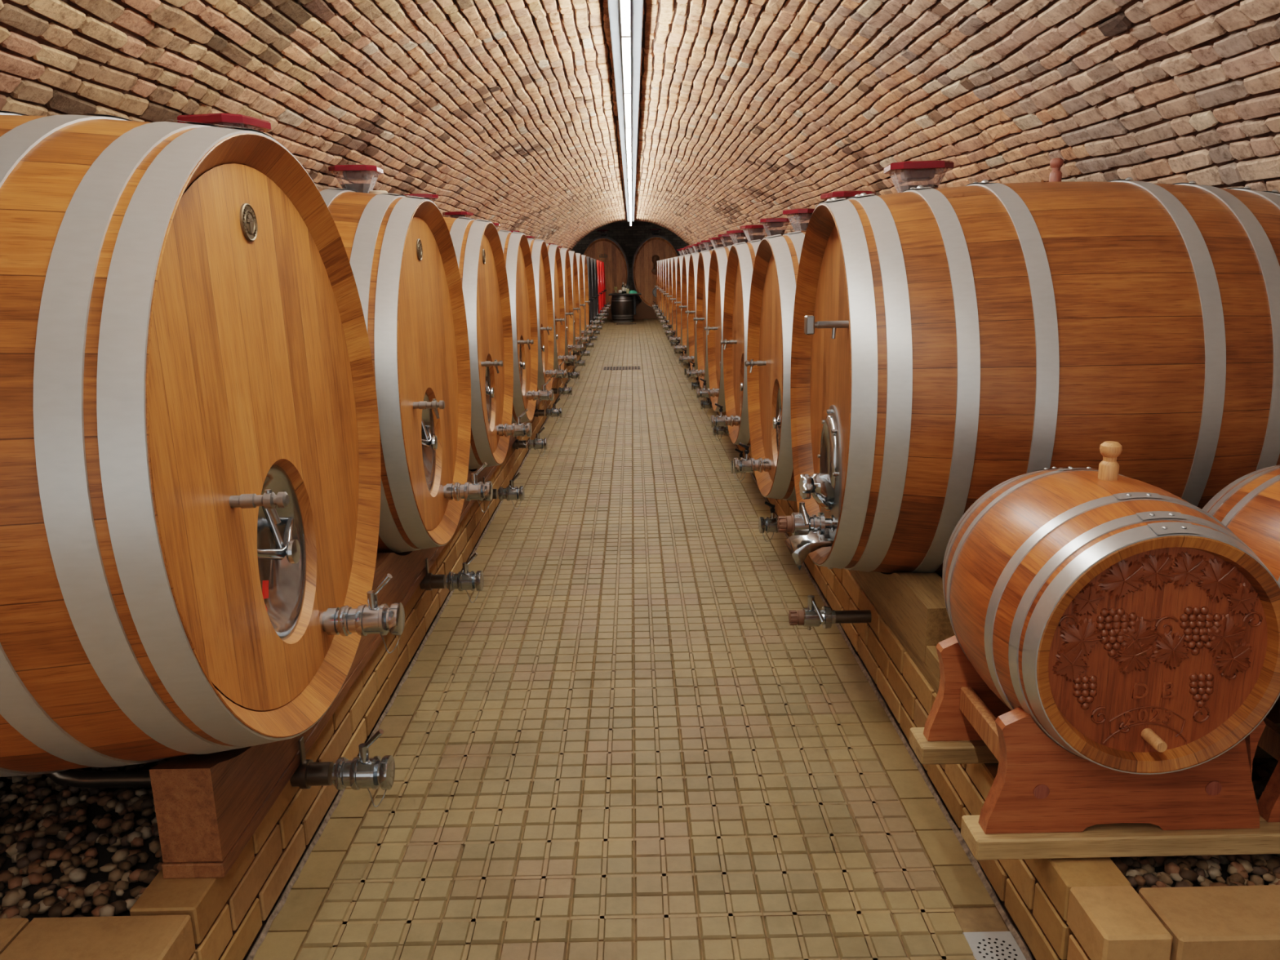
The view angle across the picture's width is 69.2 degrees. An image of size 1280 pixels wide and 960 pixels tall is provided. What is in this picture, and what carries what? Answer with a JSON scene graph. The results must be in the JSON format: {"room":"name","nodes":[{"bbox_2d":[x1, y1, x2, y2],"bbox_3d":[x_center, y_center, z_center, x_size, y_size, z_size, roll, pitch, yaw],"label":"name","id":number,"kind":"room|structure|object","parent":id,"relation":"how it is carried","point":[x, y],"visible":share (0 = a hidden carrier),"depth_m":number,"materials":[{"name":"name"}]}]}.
{"room":"wine cellar","nodes":[
{"label":"wine cellar","id":0,"kind":"room"},
{"bbox_2d":[0,760,159,922],"bbox_3d":[-1.856,-1.778,14.046,1.480,0.282,25.000,-1,13,0],"label":"floor","id":1,"kind":"structure","parent":0,"point":[104,856],"depth_m":2.08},
{"bbox_2d":[0,755,183,918],"bbox_3d":[-1.661,0.728,2.520,1.307,0.058,1.433,-1,13,0],"label":"gravel","id":2,"kind":"object","parent":1,"relation":"on","point":[60,809],"visible":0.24,"depth_m":2.07,"materials":[{"name":"gravel"}]},
{"bbox_2d":[571,220,688,305],"bbox_3d":[-0.260,-7.012,29.370,6.400,3.400,0.008,-1,13,0],"label":"wall","id":3,"kind":"structure","parent":0,"point":[628,237],"depth_m":29.22,"materials":[{"name":"brick"}]},
{"bbox_2d":[253,318,1013,959],"bbox_3d":[-0.113,-1.670,14.024,5.000,0.081,32.322,-1,13,0],"label":"floor","id":4,"kind":"structure","parent":0,"point":[627,745],"depth_m":2.89,"materials":[{"name":"tile"}]},
{"bbox_2d":[188,953,196,959],"bbox_3d":[-0.928,1.439,0.171,0.132,0.218,3.492,-1,13,0],"label":"trim","id":5,"kind":"structure","parent":4,"relation":"on","point":[193,957],"depth_m":1.83,"materials":[{"name":"brick"}]},
{"bbox_2d":[0,915,195,959],"bbox_3d":[-1.671,1.301,0.129,1.611,0.084,3.492,-1,13,0],"label":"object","id":6,"kind":"structure","parent":5,"relation":"on","point":[149,937],"depth_m":1.76,"materials":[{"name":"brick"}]},
{"bbox_2d":[128,320,600,959],"bbox_3d":[-1.050,-1.815,14.046,0.132,0.325,24.996,-1,13,0],"label":"curb","id":7,"kind":"structure","parent":4,"relation":"on","point":[228,913],"depth_m":2.41,"materials":[{"name":"brick"}]},
{"bbox_2d":[289,728,395,807],"bbox_3d":[-0.801,0.734,2.370,0.328,0.218,0.085,-1,13,0],"label":"valve","id":8,"kind":"object","parent":7,"relation":"attached to","point":[363,771],"visible":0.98,"depth_m":2.35,"materials":[{"name":"silver metal"}]},
{"bbox_2d":[149,353,573,878],"bbox_3d":[-1.028,-1.959,13.393,0.128,0.250,23.604,-1,13,0],"label":"support beam","id":9,"kind":"structure","parent":7,"relation":"on","point":[208,807],"depth_m":1.99,"materials":[{"name":"brown wood"}]},
{"bbox_2d":[0,110,404,777],"bbox_3d":[-1.350,-0.068,2.046,1.527,1.416,1.381,-2,13,0],"label":"wine cask","id":10,"kind":"object","parent":9,"relation":"on","point":[189,416],"visible":0.99,"depth_m":1.63,"materials":[{"name":"brown wood"}]},
{"bbox_2d":[44,768,151,788],"bbox_3d":[-1.220,0.672,2.219,0.444,0.133,0.040,-1,13,0],"label":"drain pipe","id":11,"kind":"object","parent":10,"relation":"attached to","point":[76,778],"visible":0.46,"depth_m":2.21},
{"bbox_2d":[173,113,271,132],"bbox_3d":[-0.969,-0.762,2.176,0.174,0.167,0.174,2,13,11],"label":"fermentation airlock","id":12,"kind":"object","parent":10,"relation":"on","point":[242,121],"visible":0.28,"depth_m":2.09,"materials":[{"name":"red plastic"}]},
{"bbox_2d":[229,488,289,524],"bbox_3d":[-0.742,0.054,1.802,0.118,0.070,0.032,-2,13,0],"label":"tap","id":13,"kind":"object","parent":10,"relation":"on","point":[268,500],"depth_m":1.79,"materials":[{"name":"silver metal"}]},
{"bbox_2d":[262,580,268,609],"bbox_3d":[-0.831,0.275,2.038,0.020,0.102,0.082,-1,13,0],"label":"paper tag","id":14,"kind":"object","parent":10,"relation":"in","point":[265,583],"visible":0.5,"depth_m":2.05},
{"bbox_2d":[318,187,493,552],"bbox_3d":[-1.349,-0.385,3.492,1.482,1.390,1.381,-1,13,0],"label":"wine cask","id":15,"kind":"object","parent":9,"relation":"on","point":[399,248],"depth_m":3.26,"materials":[{"name":"brown wood"}]},
{"bbox_2d":[328,164,383,193],"bbox_3d":[-1.045,-1.076,3.437,0.174,0.167,0.174,-2,13,-3],"label":"fermentation airlock","id":16,"kind":"object","parent":15,"relation":"on","point":[353,172],"visible":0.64,"depth_m":3.39,"materials":[{"name":"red plastic"}]},
{"bbox_2d":[413,399,444,418],"bbox_3d":[-0.743,-0.248,3.252,0.118,0.070,0.032,-1,13,0],"label":"tap","id":17,"kind":"object","parent":15,"relation":"on","point":[434,405],"depth_m":3.24,"materials":[{"name":"silver metal"}]},
{"bbox_2d":[443,217,531,469],"bbox_3d":[-1.361,-0.712,4.956,1.482,1.390,1.381,-1,13,0],"label":"wine cask","id":18,"kind":"object","parent":9,"relation":"on","point":[477,244],"visible":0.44,"depth_m":4.88,"materials":[{"name":"brown wood"}]},
{"bbox_2d":[404,193,438,200],"bbox_3d":[-1.137,-1.398,4.819,0.174,0.167,0.174,-5,14,-17],"label":"fermentation airlock","id":19,"kind":"object","parent":18,"relation":"on","point":[432,197],"visible":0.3,"depth_m":4.73,"materials":[{"name":"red plastic"}]},
{"bbox_2d":[480,359,502,373],"bbox_3d":[-0.756,-0.576,4.715,0.118,0.070,0.032,-1,13,0],"label":"tap","id":20,"kind":"object","parent":18,"relation":"on","point":[495,363],"depth_m":4.70,"materials":[{"name":"silver metal"}]},
{"bbox_2d":[497,230,553,424],"bbox_3d":[-1.374,-1.040,6.420,1.482,1.390,1.381,-1,13,0],"label":"wine cask","id":21,"kind":"object","parent":9,"relation":"on","point":[515,246],"visible":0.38,"depth_m":6.50,"materials":[{"name":"brown wood"}]},
{"bbox_2d":[442,211,473,217],"bbox_3d":[-1.225,-1.725,6.262,0.174,0.167,0.174,2,13,11],"label":"fermentation airlock","id":22,"kind":"object","parent":21,"relation":"on","point":[452,214],"visible":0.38,"depth_m":6.18,"materials":[{"name":"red plastic"}]},
{"bbox_2d":[517,338,533,349],"bbox_3d":[-0.768,-0.904,6.179,0.118,0.070,0.032,-1,13,0],"label":"tap","id":23,"kind":"object","parent":21,"relation":"on","point":[522,342],"depth_m":6.17,"materials":[{"name":"silver metal"}]},
{"bbox_2d":[527,238,567,391],"bbox_3d":[-1.386,-1.361,7.854,1.482,1.390,1.381,-1,13,0],"label":"wine cask","id":24,"kind":"object","parent":9,"relation":"on","point":[538,248],"visible":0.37,"depth_m":8.05,"materials":[{"name":"brown wood"}]},
{"bbox_2d":[540,326,551,334],"bbox_3d":[-0.781,-1.225,7.614,0.118,0.070,0.032,-1,13,0],"label":"tap","id":25,"kind":"object","parent":24,"relation":"on","point":[547,328],"depth_m":7.60,"materials":[{"name":"silver metal"}]},
{"bbox_2d":[545,243,577,370],"bbox_3d":[-1.399,-1.678,9.269,1.482,1.390,1.381,-1,13,0],"label":"wine cask","id":26,"kind":"object","parent":9,"relation":"on","point":[554,256],"visible":0.2,"depth_m":9.49,"materials":[{"name":"brown wood"}]},
{"bbox_2d":[559,248,583,363],"bbox_3d":[-1.410,-1.984,10.635,1.482,1.390,1.381,-1,13,0],"label":"wine cask","id":27,"kind":"object","parent":9,"relation":"on","point":[565,258],"visible":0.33,"depth_m":10.87,"materials":[{"name":"brown wood"}]},
{"bbox_2d":[568,250,589,353],"bbox_3d":[-1.422,-2.286,11.982,1.482,1.390,1.381,-1,13,0],"label":"wine cask","id":28,"kind":"object","parent":9,"relation":"on","point":[576,308],"visible":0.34,"depth_m":12.25,"materials":[{"name":"brown wood"}]},
{"bbox_2d":[575,253,593,344],"bbox_3d":[-1.433,-2.592,13.348,1.482,1.390,1.381,-1,13,0],"label":"wine cask","id":29,"kind":"object","parent":9,"relation":"on","point":[579,259],"visible":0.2,"depth_m":13.65,"materials":[{"name":"brown wood"}]},
{"bbox_2d":[581,254,596,337],"bbox_3d":[-1.446,-2.909,14.763,1.482,1.390,1.381,-1,13,0],"label":"wine cask","id":30,"kind":"object","parent":9,"relation":"on","point":[584,257],"visible":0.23,"depth_m":15.08,"materials":[{"name":"brown wood"}]},
{"bbox_2d":[586,256,599,330],"bbox_3d":[-1.458,-3.226,16.178,1.482,1.390,1.381,-1,13,0],"label":"wine cask","id":31,"kind":"object","parent":9,"relation":"on","point":[588,263],"visible":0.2,"depth_m":16.52,"materials":[{"name":"black wood"}]},
{"bbox_2d":[590,257,602,324],"bbox_3d":[-1.470,-3.543,17.593,1.482,1.390,1.381,-1,13,0],"label":"wine cask","id":32,"kind":"object","parent":9,"relation":"on","point":[594,296],"visible":0.16,"depth_m":17.91,"materials":[{"name":"black wood"}]},
{"bbox_2d":[593,258,604,316],"bbox_3d":[-1.482,-3.860,19.008,1.482,1.390,1.381,-1,13,0],"label":"wine cask","id":33,"kind":"object","parent":9,"relation":"on","point":[597,295],"visible":0.12,"depth_m":19.34,"materials":[{"name":"black wood"}]},
{"bbox_2d":[595,259,607,313],"bbox_3d":[-1.497,-4.253,20.764,1.482,1.390,1.381,-1,13,0],"label":"wine cask","id":34,"kind":"object","parent":9,"relation":"on","point":[605,311],"visible":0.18,"depth_m":21.00,"materials":[{"name":"red wood"}]},
{"bbox_2d":[599,261,608,313],"bbox_3d":[-1.512,-4.635,22.472,1.482,1.390,1.381,-1,13,0],"label":"wine cask","id":35,"kind":"object","parent":9,"relation":"on","point":[600,262],"visible":0.18,"depth_m":22.69,"materials":[{"name":"red wood"}]},
{"bbox_2d":[601,262,610,306],"bbox_3d":[-1.527,-5.029,24.228,1.482,1.390,1.381,-1,13,0],"label":"wine cask","id":36,"kind":"object","parent":9,"relation":"on","point":[602,263],"visible":0.16,"depth_m":24.46,"materials":[{"name":"red wood"}]},
{"bbox_2d":[419,551,484,602],"bbox_3d":[-0.814,0.400,3.812,0.328,0.218,0.085,-1,13,0],"label":"valve","id":37,"kind":"object","parent":7,"relation":"attached to","point":[466,580],"visible":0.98,"depth_m":3.79,"materials":[{"name":"silver metal"}]},
{"bbox_2d":[483,471,524,509],"bbox_3d":[-0.827,0.062,5.273,0.328,0.218,0.085,-1,13,0],"label":"valve","id":38,"kind":"object","parent":7,"relation":"attached to","point":[512,493],"visible":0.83,"depth_m":5.25,"materials":[{"name":"silver metal"}]},
{"bbox_2d":[512,426,547,456],"bbox_3d":[-0.839,-0.277,6.734,0.328,0.218,0.085,-1,13,0],"label":"valve","id":39,"kind":"object","parent":7,"relation":"attached to","point":[537,443],"visible":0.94,"depth_m":6.71,"materials":[{"name":"silver metal"}]},
{"bbox_2d":[533,398,562,422],"bbox_3d":[-0.852,-0.609,8.166,0.328,0.218,0.085,-1,13,0],"label":"valve","id":40,"kind":"object","parent":7,"relation":"attached to","point":[553,412],"visible":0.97,"depth_m":8.14,"materials":[{"name":"silver metal"}]},
{"bbox_2d":[551,378,572,399],"bbox_3d":[-0.864,-0.936,9.579,0.328,0.218,0.085,-1,13,0],"label":"valve","id":41,"kind":"object","parent":7,"relation":"attached to","point":[565,390],"visible":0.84,"depth_m":9.55,"materials":[{"name":"silver metal"}]},
{"bbox_2d":[560,364,579,382],"bbox_3d":[-0.876,-1.252,10.943,0.328,0.218,0.085,-1,13,0],"label":"valve","id":42,"kind":"object","parent":7,"relation":"attached to","point":[572,375],"visible":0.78,"depth_m":10.92,"materials":[{"name":"silver metal"}]},
{"bbox_2d":[566,353,585,369],"bbox_3d":[-0.888,-1.564,12.287,0.328,0.218,0.085,-1,13,0],"label":"valve","id":43,"kind":"object","parent":7,"relation":"attached to","point":[580,362],"visible":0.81,"depth_m":12.26,"materials":[{"name":"silver metal"}]},
{"bbox_2d":[245,320,601,959],"bbox_3d":[-0.962,-1.327,12.413,0.022,0.011,28.600,-1,13,0],"label":"trim","id":44,"kind":"structure","parent":4,"relation":"on","point":[280,904],"depth_m":2.63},
{"bbox_2d":[606,307,612,319],"bbox_3d":[-1.014,-5.011,27.142,1.480,0.535,1.320,-1,13,0],"label":"saddle","id":45,"kind":"object","parent":4,"relation":"on","point":[609,311],"visible":0.03,"depth_m":26.53,"materials":[{"name":"brown wood"}]},
{"bbox_2d":[582,235,629,308],"bbox_3d":[-1.031,-5.997,26.985,1.438,2.103,1.501,-1,13,0],"label":"oval cask","id":46,"kind":"object","parent":45,"relation":"on","point":[605,249],"visible":0.48,"depth_m":26.26,"materials":[{"name":"brown wood"}]},
{"bbox_2d":[602,366,640,370],"bbox_3d":[-0.270,-1.667,13.860,0.565,0.008,0.460,-1,13,0],"label":"drain grate","id":47,"kind":"object","parent":4,"relation":"on","point":[605,368],"visible":1,"depth_m":13.84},
{"bbox_2d":[608,293,641,322],"bbox_3d":[-0.397,-4.650,25.044,0.870,0.757,0.680,-1,13,0],"label":"table","id":48,"kind":"object","parent":4,"relation":"on","point":[623,305],"visible":1,"depth_m":24.81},
{"bbox_2d":[633,300,657,318],"bbox_3d":[0.491,-5.039,27.148,1.480,0.535,1.320,-1,13,0],"label":"saddle","id":49,"kind":"object","parent":4,"relation":"on","point":[643,310],"visible":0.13,"depth_m":26.52,"materials":[{"name":"brown wood"}]},
{"bbox_2d":[631,235,678,307],"bbox_3d":[0.474,-6.031,26.971,1.438,2.103,1.537,-1,13,0],"label":"oval cask","id":50,"kind":"object","parent":49,"relation":"on","point":[654,248],"visible":0.67,"depth_m":26.28,"materials":[{"name":"brown wood"}]},
{"bbox_2d":[688,364,1033,959],"bbox_3d":[0.769,-1.359,12.421,0.024,0.011,28.600,-1,13,0],"label":"trim","id":51,"kind":"structure","parent":4,"relation":"on","point":[1021,944],"depth_m":2.63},
{"bbox_2d":[688,362,1131,959],"bbox_3d":[0.817,-1.851,14.062,0.132,0.325,24.982,-1,13,0],"label":"curb","id":52,"kind":"object","parent":4,"relation":"on","point":[1033,894],"depth_m":2.45,"materials":[{"name":"brick"}]},
{"bbox_2d":[700,397,712,413],"bbox_3d":[0.737,-0.732,8.784,0.328,0.215,0.085,-1,13,0],"label":"valve","id":53,"kind":"object","parent":52,"relation":"attached to","point":[708,403],"visible":0.48,"depth_m":8.76,"materials":[{"name":"silver metal"}]},
{"bbox_2d":[712,414,729,440],"bbox_3d":[0.748,-0.418,7.428,0.328,0.215,0.085,-1,13,0],"label":"valve","id":54,"kind":"object","parent":52,"relation":"attached to","point":[723,430],"visible":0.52,"depth_m":7.40,"materials":[{"name":"silver metal"}]},
{"bbox_2d":[758,501,786,541],"bbox_3d":[0.772,0.210,4.716,0.328,0.215,0.085,-1,13,0],"label":"valve","id":55,"kind":"object","parent":52,"relation":"attached to","point":[768,524],"visible":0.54,"depth_m":4.69,"materials":[{"name":"silver metal"}]},
{"bbox_2d":[788,595,871,630],"bbox_3d":[0.761,0.497,3.407,0.426,0.290,0.084,-1,13,0],"label":"valve","id":56,"kind":"object","parent":52,"relation":"attached to","point":[811,616],"visible":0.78,"depth_m":3.38,"materials":[{"name":"silver metal"}]},
{"bbox_2d":[848,569,955,693],"bbox_3d":[0.828,-2.007,13.529,0.139,0.220,22.350,-1,13,0],"label":"support beam","id":57,"kind":"structure","parent":52,"relation":"on","point":[913,606],"depth_m":2.92,"materials":[{"name":"wood"}]},
{"bbox_2d":[653,260,660,310],"bbox_3d":[1.141,-4.616,22.177,1.650,1.378,1.370,-1,13,0],"label":"wine cask","id":58,"kind":"object","parent":57,"relation":"on","point":[658,286],"visible":0.14,"depth_m":22.52,"materials":[{"name":"brown wood"}]},
{"bbox_2d":[654,259,662,313],"bbox_3d":[1.153,-4.303,20.821,1.650,1.378,1.370,-1,13,0],"label":"wine cask","id":59,"kind":"object","parent":57,"relation":"on","point":[660,261],"visible":0.13,"depth_m":21.19,"materials":[{"name":"brown wood"}]},
{"bbox_2d":[656,259,664,316],"bbox_3d":[1.165,-3.991,19.464,1.650,1.378,1.370,-1,13,0],"label":"wine cask","id":60,"kind":"object","parent":57,"relation":"on","point":[659,313],"visible":0.15,"depth_m":19.81,"materials":[{"name":"brown wood"}]},
{"bbox_2d":[657,258,666,324],"bbox_3d":[1.177,-3.679,18.108,1.650,1.378,1.370,-1,13,0],"label":"wine cask","id":61,"kind":"object","parent":57,"relation":"on","point":[660,317],"visible":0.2,"depth_m":18.39,"materials":[{"name":"brown wood"}]},
{"bbox_2d":[660,257,670,329],"bbox_3d":[1.188,-3.367,16.751,1.650,1.378,1.370,-1,13,0],"label":"wine cask","id":62,"kind":"object","parent":57,"relation":"on","point":[663,322],"visible":0.16,"depth_m":17.04,"materials":[{"name":"brown wood"}]},
{"bbox_2d":[662,257,673,335],"bbox_3d":[1.200,-3.054,15.395,1.650,1.378,1.370,-1,13,0],"label":"wine cask","id":63,"kind":"object","parent":57,"relation":"on","point":[671,260],"visible":0.19,"depth_m":15.68,"materials":[{"name":"brown wood"}]},
{"bbox_2d":[665,256,678,337],"bbox_3d":[1.212,-2.742,14.038,1.650,1.378,1.370,-1,13,0],"label":"wine cask","id":64,"kind":"object","parent":57,"relation":"on","point":[673,299],"visible":0.14,"depth_m":14.33,"materials":[{"name":"brown wood"}]},
{"bbox_2d":[708,236,724,248],"bbox_3d":[1.184,-3.491,13.864,0.283,0.273,0.283,-4,13,-11],"label":"fermentation airlock","id":65,"kind":"object","parent":64,"relation":"on","point":[716,239],"visible":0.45,"depth_m":13.78,"materials":[{"name":"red plastic"}]},
{"bbox_2d":[669,253,690,346],"bbox_3d":[1.224,-2.430,12.682,1.650,1.378,1.370,-1,13,0],"label":"wine cask","id":66,"kind":"object","parent":57,"relation":"on","point":[679,266],"visible":0.13,"depth_m":12.99,"materials":[{"name":"brown wood"}]},
{"bbox_2d":[718,233,734,246],"bbox_3d":[1.196,-3.179,12.508,0.283,0.273,0.283,0,13,5],"label":"fermentation airlock","id":67,"kind":"object","parent":66,"relation":"on","point":[726,236],"visible":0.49,"depth_m":12.42,"materials":[{"name":"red plastic"}]},
{"bbox_2d":[673,253,690,355],"bbox_3d":[1.236,-2.118,11.325,1.650,1.378,1.370,-1,13,0],"label":"wine cask","id":68,"kind":"object","parent":57,"relation":"on","point":[684,307],"visible":0.18,"depth_m":11.68,"materials":[{"name":"brown wood"}]},
{"bbox_2d":[726,229,754,244],"bbox_3d":[1.208,-2.866,11.151,0.283,0.273,0.283,-8,15,-28],"label":"fermentation airlock","id":69,"kind":"object","parent":68,"relation":"on","point":[737,233],"visible":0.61,"depth_m":11.07,"materials":[{"name":"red plastic"}]},
{"bbox_2d":[679,252,700,369],"bbox_3d":[1.248,-1.806,9.969,1.650,1.378,1.370,-1,13,0],"label":"wine cask","id":70,"kind":"object","parent":57,"relation":"on","point":[694,258],"visible":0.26,"depth_m":10.27,"materials":[{"name":"brown wood"}]},
{"bbox_2d":[740,224,771,240],"bbox_3d":[1.219,-2.554,9.795,0.283,0.273,0.283,-4,13,-11],"label":"fermentation airlock","id":71,"kind":"object","parent":70,"relation":"on","point":[751,228],"visible":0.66,"depth_m":9.71,"materials":[{"name":"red plastic"}]},
{"bbox_2d":[686,248,713,389],"bbox_3d":[1.259,-1.493,8.612,1.650,1.378,1.370,-1,13,0],"label":"wine cask","id":72,"kind":"object","parent":57,"relation":"on","point":[704,262],"visible":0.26,"depth_m":8.89,"materials":[{"name":"brown wood"}]},
{"bbox_2d":[759,217,791,236],"bbox_3d":[1.231,-2.242,8.438,0.283,0.273,0.283,0,13,5],"label":"fermentation airlock","id":73,"kind":"object","parent":72,"relation":"on","point":[778,222],"visible":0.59,"depth_m":8.35,"materials":[{"name":"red plastic"}]},
{"bbox_2d":[696,244,732,412],"bbox_3d":[1.271,-1.181,7.256,1.650,1.378,1.370,-1,13,0],"label":"wine cask","id":74,"kind":"object","parent":57,"relation":"on","point":[719,256],"visible":0.22,"depth_m":7.45,"materials":[{"name":"brown wood"}]},
{"bbox_2d":[704,325,717,334],"bbox_3d":[0.583,-1.218,7.549,0.118,0.070,0.032,-1,13,0],"label":"tap","id":75,"kind":"object","parent":74,"relation":"on","point":[708,328],"depth_m":7.54,"materials":[{"name":"silver metal"}]},
{"bbox_2d":[782,208,815,232],"bbox_3d":[1.258,-1.930,7.082,0.283,0.273,0.283,-8,15,-28],"label":"fermentation airlock","id":76,"kind":"object","parent":74,"relation":"on","point":[802,214],"visible":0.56,"depth_m":7.00,"materials":[{"name":"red plastic"}]},
{"bbox_2d":[710,239,760,446],"bbox_3d":[1.283,-0.869,5.899,1.650,1.378,1.370,-1,13,0],"label":"wine cask","id":77,"kind":"object","parent":57,"relation":"on","point":[741,257],"visible":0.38,"depth_m":6.06,"materials":[{"name":"brown wood"}]},
{"bbox_2d":[720,338,736,349],"bbox_3d":[0.595,-0.906,6.193,0.118,0.070,0.032,-1,13,0],"label":"tap","id":78,"kind":"object","parent":77,"relation":"on","point":[731,341],"depth_m":6.18,"materials":[{"name":"silver metal"}]},
{"bbox_2d":[820,190,875,199],"bbox_3d":[1.280,-1.638,5.721,0.283,0.273,0.283,-4,13,-11],"label":"fermentation airlock","id":79,"kind":"object","parent":77,"relation":"on","point":[846,194],"visible":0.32,"depth_m":5.58,"materials":[{"name":"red plastic"}]},
{"bbox_2d":[733,231,805,501],"bbox_3d":[1.295,-0.557,4.543,1.650,1.378,1.370,-1,13,0],"label":"wine cask","id":80,"kind":"object","parent":57,"relation":"on","point":[777,259],"visible":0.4,"depth_m":4.62,"materials":[{"name":"brown wood"}]},
{"bbox_2d":[744,359,765,373],"bbox_3d":[0.607,-0.594,4.836,0.118,0.070,0.032,-1,13,0],"label":"tap","id":81,"kind":"object","parent":80,"relation":"on","point":[747,363],"depth_m":4.82,"materials":[{"name":"silver metal"}]},
{"bbox_2d":[884,160,954,192],"bbox_3d":[1.301,-1.350,4.359,0.283,0.273,0.283,0,13,5],"label":"fermentation airlock","id":82,"kind":"object","parent":80,"relation":"on","point":[923,170],"visible":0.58,"depth_m":4.27,"materials":[{"name":"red plastic"}]},
{"bbox_2d":[890,169,946,192],"bbox_3d":[1.300,-1.383,4.351,0.242,0.128,0.242,0,13,5],"label":"bowl","id":83,"kind":"object","parent":82,"relation":"on","point":[906,175],"depth_m":4.29,"materials":[{"name":"glass"}]},
{"bbox_2d":[777,177,1279,577],"bbox_3d":[1.305,-0.332,3.219,1.650,1.355,1.279,-1,13,0],"label":"wine cask","id":84,"kind":"object","parent":57,"relation":"on","point":[950,345],"visible":0.83,"depth_m":2.67,"materials":[{"name":"brown wood"}]},
{"bbox_2d":[804,315,848,338],"bbox_3d":[0.608,-0.498,3.021,0.140,0.076,0.040,-1,13,0],"label":"tap","id":85,"kind":"object","parent":84,"relation":"on","point":[810,324],"depth_m":3.01,"materials":[{"name":"silver metal"}]},
{"bbox_2d":[1048,157,1063,182],"bbox_3d":[1.373,-1.009,3.063,0.042,0.103,0.042,-1,13,0],"label":"bung","id":86,"kind":"object","parent":84,"relation":"on","point":[1055,175],"visible":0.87,"depth_m":3.05,"materials":[{"name":"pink wood"}]},
{"bbox_2d":[909,723,1279,764],"bbox_3d":[1.374,0.658,2.342,1.360,0.048,0.107,-1,13,0],"label":"plank","id":87,"kind":"object","parent":52,"relation":"on","point":[951,752],"visible":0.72,"depth_m":2.29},
{"bbox_2d":[960,814,1279,860],"bbox_3d":[1.375,0.744,1.968,1.360,0.048,0.095,-1,13,0],"label":"plank","id":88,"kind":"object","parent":52,"relation":"on","point":[1118,839],"visible":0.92,"depth_m":1.92,"materials":[{"name":"wood"}]},
{"bbox_2d":[923,635,1266,833],"bbox_3d":[1.003,0.553,2.111,0.574,0.270,0.426,-1,13,0],"label":"cradle","id":89,"kind":"object","parent":88,"relation":"on","point":[1039,785],"visible":0.6,"depth_m":1.92,"materials":[{"name":"brown wood"}]},
{"bbox_2d":[942,466,1279,774],"bbox_3d":[1.008,0.284,2.042,0.584,0.584,0.576,-1,13,0],"label":"barrel","id":90,"kind":"object","parent":89,"relation":"on","point":[1134,628],"visible":1,"depth_m":1.82,"materials":[{"name":"brown wood"}]},
{"bbox_2d":[1097,440,1122,480],"bbox_3d":[1.003,-0.030,1.983,0.044,0.107,0.044,-1,13,0],"label":"bung","id":91,"kind":"object","parent":90,"relation":"on","point":[1108,468],"visible":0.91,"depth_m":1.97,"materials":[{"name":"brown wood"}]},
{"bbox_2d":[1257,701,1279,822],"bbox_3d":[1.608,0.538,2.133,0.574,0.270,0.426,-1,13,0],"label":"cradle","id":92,"kind":"object","parent":88,"relation":"on","point":[1268,804],"visible":0.1,"depth_m":1.98,"materials":[{"name":"brown wood"}]},
{"bbox_2d":[1202,465,1279,703],"bbox_3d":[1.613,0.265,2.077,0.584,0.584,0.551,-1,13,0],"label":"barrel","id":93,"kind":"object","parent":92,"relation":"on","point":[1249,506],"visible":0.22,"depth_m":2.11,"materials":[{"name":"brown wood"}]},
{"bbox_2d":[962,931,1026,959],"bbox_3d":[0.793,1.053,2.062,0.110,0.014,0.128,-1,13,0],"label":"drain cover","id":94,"kind":"object","parent":4,"relation":"on","point":[984,945],"visible":1,"depth_m":2.08,"materials":[{"name":"metal"}]},
{"bbox_2d":[1066,884,1279,959],"bbox_3d":[1.635,0.943,1.814,1.549,0.265,0.156,-1,13,0],"label":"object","id":95,"kind":"structure","parent":4,"relation":"on","point":[1109,922],"depth_m":1.76,"materials":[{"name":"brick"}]},
{"bbox_2d":[0,0,1279,251],"bbox_3d":[-0.124,-2.863,11.395,5.030,2.194,27.508,-1,13,0],"label":"ceiling","id":96,"kind":"structure","parent":0,"point":[505,112],"depth_m":4.57,"materials":[{"name":"brick"}]},
{"bbox_2d":[607,0,643,222],"bbox_3d":[-0.124,-3.736,10.733,0.170,0.284,26.400,-1,13,0],"label":"trim","id":97,"kind":"structure","parent":96,"relation":"attached to","point":[614,6],"depth_m":6.04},
{"bbox_2d":[619,0,631,36],"bbox_3d":[-0.063,-2.066,3.817,0.048,0.110,1.486,-1,13,0],"label":"lamp","id":98,"kind":"object","parent":97,"relation":"attached to","point":[625,5],"visible":1,"depth_m":4.27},
{"bbox_2d":[621,24,631,93],"bbox_3d":[-0.076,-2.394,5.276,0.048,0.110,1.486,-1,13,0],"label":"lamp","id":99,"kind":"object","parent":97,"relation":"attached to","point":[626,41],"visible":0.8,"depth_m":5.18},
{"bbox_2d":[623,93,631,128],"bbox_3d":[-0.088,-2.722,6.734,0.048,0.110,1.486,-1,13,0],"label":"lamp","id":100,"kind":"object","parent":97,"relation":"attached to","point":[627,96],"visible":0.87,"depth_m":6.73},
{"bbox_2d":[625,128,631,151],"bbox_3d":[-0.101,-3.050,8.193,0.048,0.110,1.486,-1,13,0],"label":"lamp","id":101,"kind":"object","parent":97,"relation":"attached to","point":[628,131],"visible":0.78,"depth_m":8.16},
{"bbox_2d":[941,577,1278,893],"bbox_3d":[1.624,-1.837,14.073,1.480,0.265,24.980,-1,13,0],"label":"floor","id":102,"kind":"structure","parent":0,"point":[1224,873],"depth_m":1.99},
{"bbox_2d":[1109,757,1279,893],"bbox_3d":[1.551,0.739,2.305,1.146,0.057,0.909,-1,13,0],"label":"gravel","id":103,"kind":"object","parent":102,"relation":"on","point":[1266,867],"visible":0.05,"depth_m":1.95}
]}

